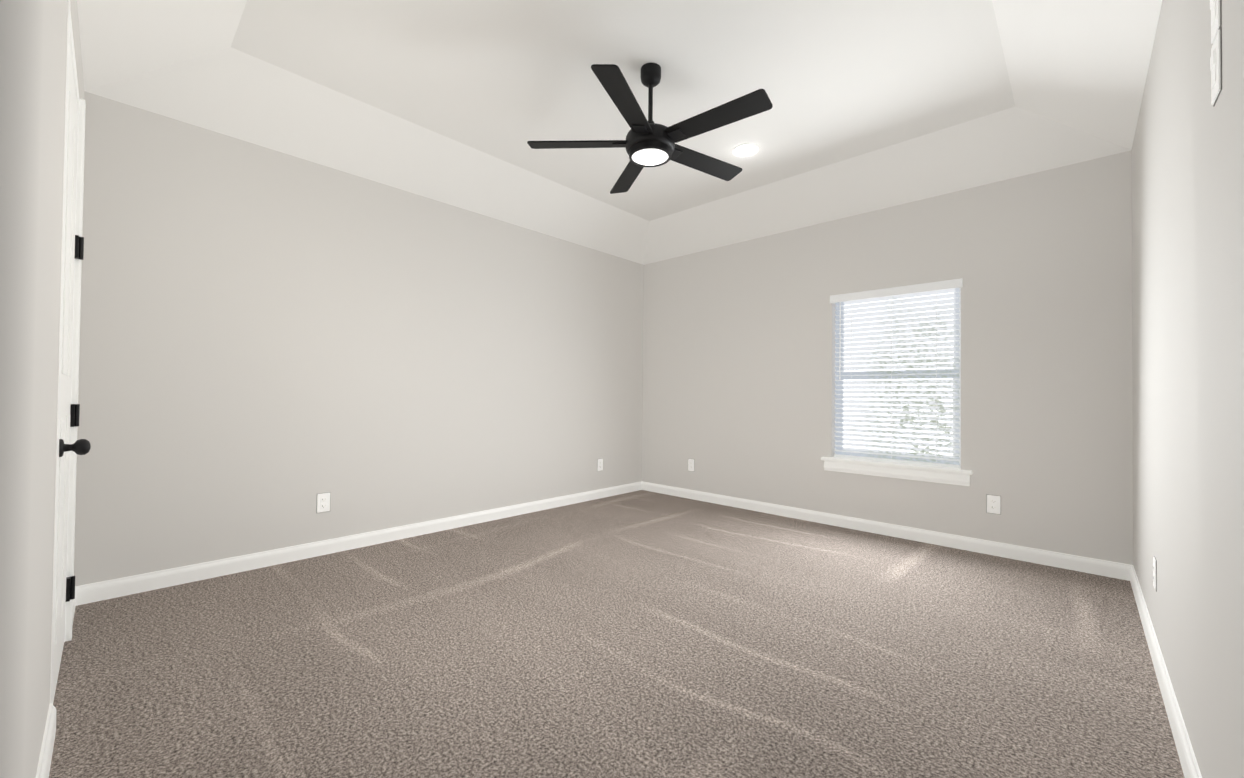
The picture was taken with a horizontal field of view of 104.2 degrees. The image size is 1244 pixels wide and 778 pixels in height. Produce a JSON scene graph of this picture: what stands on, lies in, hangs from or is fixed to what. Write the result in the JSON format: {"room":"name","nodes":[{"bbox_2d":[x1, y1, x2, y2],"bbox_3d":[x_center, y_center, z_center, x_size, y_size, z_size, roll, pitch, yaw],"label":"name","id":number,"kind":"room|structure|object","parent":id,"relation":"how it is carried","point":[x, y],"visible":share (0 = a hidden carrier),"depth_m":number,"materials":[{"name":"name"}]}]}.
{"room":"empty bedroom","nodes":[
{"label":"empty bedroom","id":0,"kind":"room"},
{"bbox_2d":[0,0,83,777],"bbox_3d":[-1.426,-0.227,1.096,4.056,2.702,0.140,0,-1,43],"label":"wall","id":1,"kind":"structure","parent":0,"point":[33,43],"depth_m":1.02,"materials":[{"name":"paint"}]},
{"bbox_2d":[36,702,56,777],"bbox_3d":[-0.903,1.074,0.679,2.655,0.098,0.015,0,-1,43],"label":"baseboard","id":2,"kind":"structure","parent":1,"relation":"attached to","point":[43,769],"depth_m":1.43,"materials":[{"name":"white wood"}]},
{"bbox_2d":[50,0,85,702],"bbox_3d":[-2.233,-0.097,1.869,0.912,2.446,0.159,0,-1,43],"label":"door frame","id":3,"kind":"structure","parent":1,"relation":"attached to","point":[81,105],"depth_m":2.17,"materials":[{"name":"white wood"}]},
{"bbox_2d":[53,43,90,701],"bbox_3d":[-2.182,-0.062,1.929,0.762,2.355,0.110,0,-1,43],"label":"door","id":4,"kind":"structure","parent":1,"relation":"in","point":[69,418],"depth_m":1.85,"materials":[{"name":"white wood"}]},
{"bbox_2d":[72,586,79,625],"bbox_3d":[-2.682,1.080,2.361,0.425,0.098,0.015,0,-1,43],"label":"baseboard","id":5,"kind":"structure","parent":1,"relation":"attached to","point":[76,601],"depth_m":2.52,"materials":[{"name":"white wood"}]},
{"bbox_2d":[74,91,643,585],"bbox_3d":[-1.351,-0.184,4.229,0.140,2.702,4.798,0,-1,43],"label":"wall","id":6,"kind":"structure","parent":0,"point":[274,345],"depth_m":3.30,"materials":[{"name":"grey paint"}]},
{"bbox_2d":[316,492,329,512],"bbox_3d":[-2.069,0.788,3.359,0.008,0.134,0.083,0,-1,43],"label":"electrical outlet","id":7,"kind":"object","parent":6,"relation":"attached to","point":[323,502],"visible":1,"depth_m":3.36,"materials":[{"name":"white plastic"}]},
{"bbox_2d":[80,481,643,604],"bbox_3d":[-1.308,1.118,4.158,0.015,0.098,4.518,0,-1,43],"label":"baseboard","id":8,"kind":"structure","parent":6,"relation":"attached to","point":[204,571],"depth_m":3.28,"materials":[{"name":"white wood"}]},
{"bbox_2d":[597,458,602,470],"bbox_3d":[-0.238,0.828,5.296,0.008,0.134,0.083,0,-1,43],"label":"electrical outlet","id":9,"kind":"object","parent":6,"relation":"attached to","point":[599,464],"visible":1,"depth_m":5.29,"materials":[{"name":"white plastic"}]},
{"bbox_2d":[49,490,1184,777],"bbox_3d":[0.160,1.212,2.769,4.336,0.100,4.798,0,-1,43],"label":"floor","id":10,"kind":"structure","parent":0,"point":[641,634],"depth_m":2.04,"materials":[{"name":"carpet"}]},
{"bbox_2d":[77,0,1161,264],"bbox_3d":[0.189,-1.728,2.809,4.336,0.378,4.798,0,-1,43],"label":"ceiling","id":11,"kind":"structure","parent":0,"point":[879,104],"depth_m":2.85,"materials":[{"name":"white paint"}]},
{"bbox_2d":[527,62,772,193],"bbox_3d":[0.196,-1.543,2.709,1.301,0.510,1.329,0,-1,43],"label":"fan","id":12,"kind":"object","parent":11,"relation":"hanging from","point":[648,143],"visible":1,"depth_m":2.61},
{"bbox_2d":[732,143,758,156],"bbox_3d":[0.919,-1.775,3.608,0.196,0.007,0.196,0,-1,43],"label":"recessed light","id":13,"kind":"object","parent":11,"relation":"in","point":[746,150],"visible":1,"depth_m":3.60,"materials":[{"name":"white"}]},
{"bbox_2d":[642,150,1132,564],"bbox_3d":[1.773,-0.149,4.481,4.056,2.702,0.140,0,-1,43],"label":"wall","id":14,"kind":"structure","parent":0,"point":[738,369],"depth_m":3.65,"materials":[{"name":"grey paint"}]},
{"bbox_2d":[688,459,694,471],"bbox_3d":[0.759,0.835,5.315,0.083,0.134,0.008,0,-1,43],"label":"electrical outlet","id":15,"kind":"object","parent":14,"relation":"attached to","point":[691,463],"visible":1,"depth_m":5.31,"materials":[{"name":"white plastic"}]},
{"bbox_2d":[644,482,1123,579],"bbox_3d":[1.705,1.151,4.408,3.990,0.098,0.015,0,-1,43],"label":"baseboard","id":16,"kind":"structure","parent":14,"relation":"attached to","point":[1111,569],"depth_m":3.80,"materials":[{"name":"white wood"}]},
{"bbox_2d":[821,288,972,485],"bbox_3d":[2.235,-0.051,4.004,1.100,1.548,0.185,0,-1,43],"label":"window","id":17,"kind":"structure","parent":14,"relation":"in","point":[944,475],"depth_m":3.91,"materials":[{"name":"white"}]},
{"bbox_2d":[830,278,962,467],"bbox_3d":[2.224,-0.114,3.994,0.974,1.430,0.093,0,-1,43],"label":"window blinds","id":18,"kind":"object","parent":17,"relation":"attached to","point":[917,290],"visible":0.92,"depth_m":3.97,"materials":[{"name":"white plastic"}]},
{"bbox_2d":[986,494,1000,514],"bbox_3d":[2.682,0.834,3.497,0.083,0.134,0.008,0,-1,43],"label":"electrical outlet","id":19,"kind":"object","parent":14,"relation":"attached to","point":[993,504],"visible":1,"depth_m":3.50,"materials":[{"name":"white plastic"}]},
{"bbox_2d":[1131,0,1243,777],"bbox_3d":[1.698,-0.193,1.347,0.140,2.702,4.798,0,-1,43],"label":"wall","id":20,"kind":"structure","parent":0,"point":[1187,156],"depth_m":1.40,"materials":[{"name":"grey paint"}]},
{"bbox_2d":[1153,556,1156,591],"bbox_3d":[2.332,0.807,2.122,0.008,0.134,0.083,0,-1,43],"label":"electrical outlet","id":21,"kind":"object","parent":20,"relation":"attached to","point":[1154,572],"visible":1,"depth_m":2.11,"materials":[{"name":"white plastic"}]},
{"bbox_2d":[1124,564,1201,777],"bbox_3d":[1.630,1.109,1.382,0.015,0.098,4.518,0,-1,43],"label":"baseboard","id":22,"kind":"structure","parent":20,"relation":"attached to","point":[1188,761],"depth_m":1.77,"materials":[{"name":"white wood"}]},
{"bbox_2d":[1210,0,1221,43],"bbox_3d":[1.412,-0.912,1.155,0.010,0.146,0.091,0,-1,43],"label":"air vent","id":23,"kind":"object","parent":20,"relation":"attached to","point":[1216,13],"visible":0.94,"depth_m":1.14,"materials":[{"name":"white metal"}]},
{"bbox_2d":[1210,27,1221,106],"bbox_3d":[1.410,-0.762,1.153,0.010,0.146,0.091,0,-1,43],"label":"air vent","id":24,"kind":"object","parent":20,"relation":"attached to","point":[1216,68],"visible":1,"depth_m":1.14,"materials":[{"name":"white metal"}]},
{"label":"outside","id":25,"kind":"structure","parent":0,"visible":0},
{"bbox_2d":[843,293,952,455],"bbox_3d":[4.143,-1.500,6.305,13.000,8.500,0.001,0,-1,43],"label":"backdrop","id":26,"kind":"structure","parent":25,"point":[926,452],"depth_m":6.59,"materials":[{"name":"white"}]}
]}

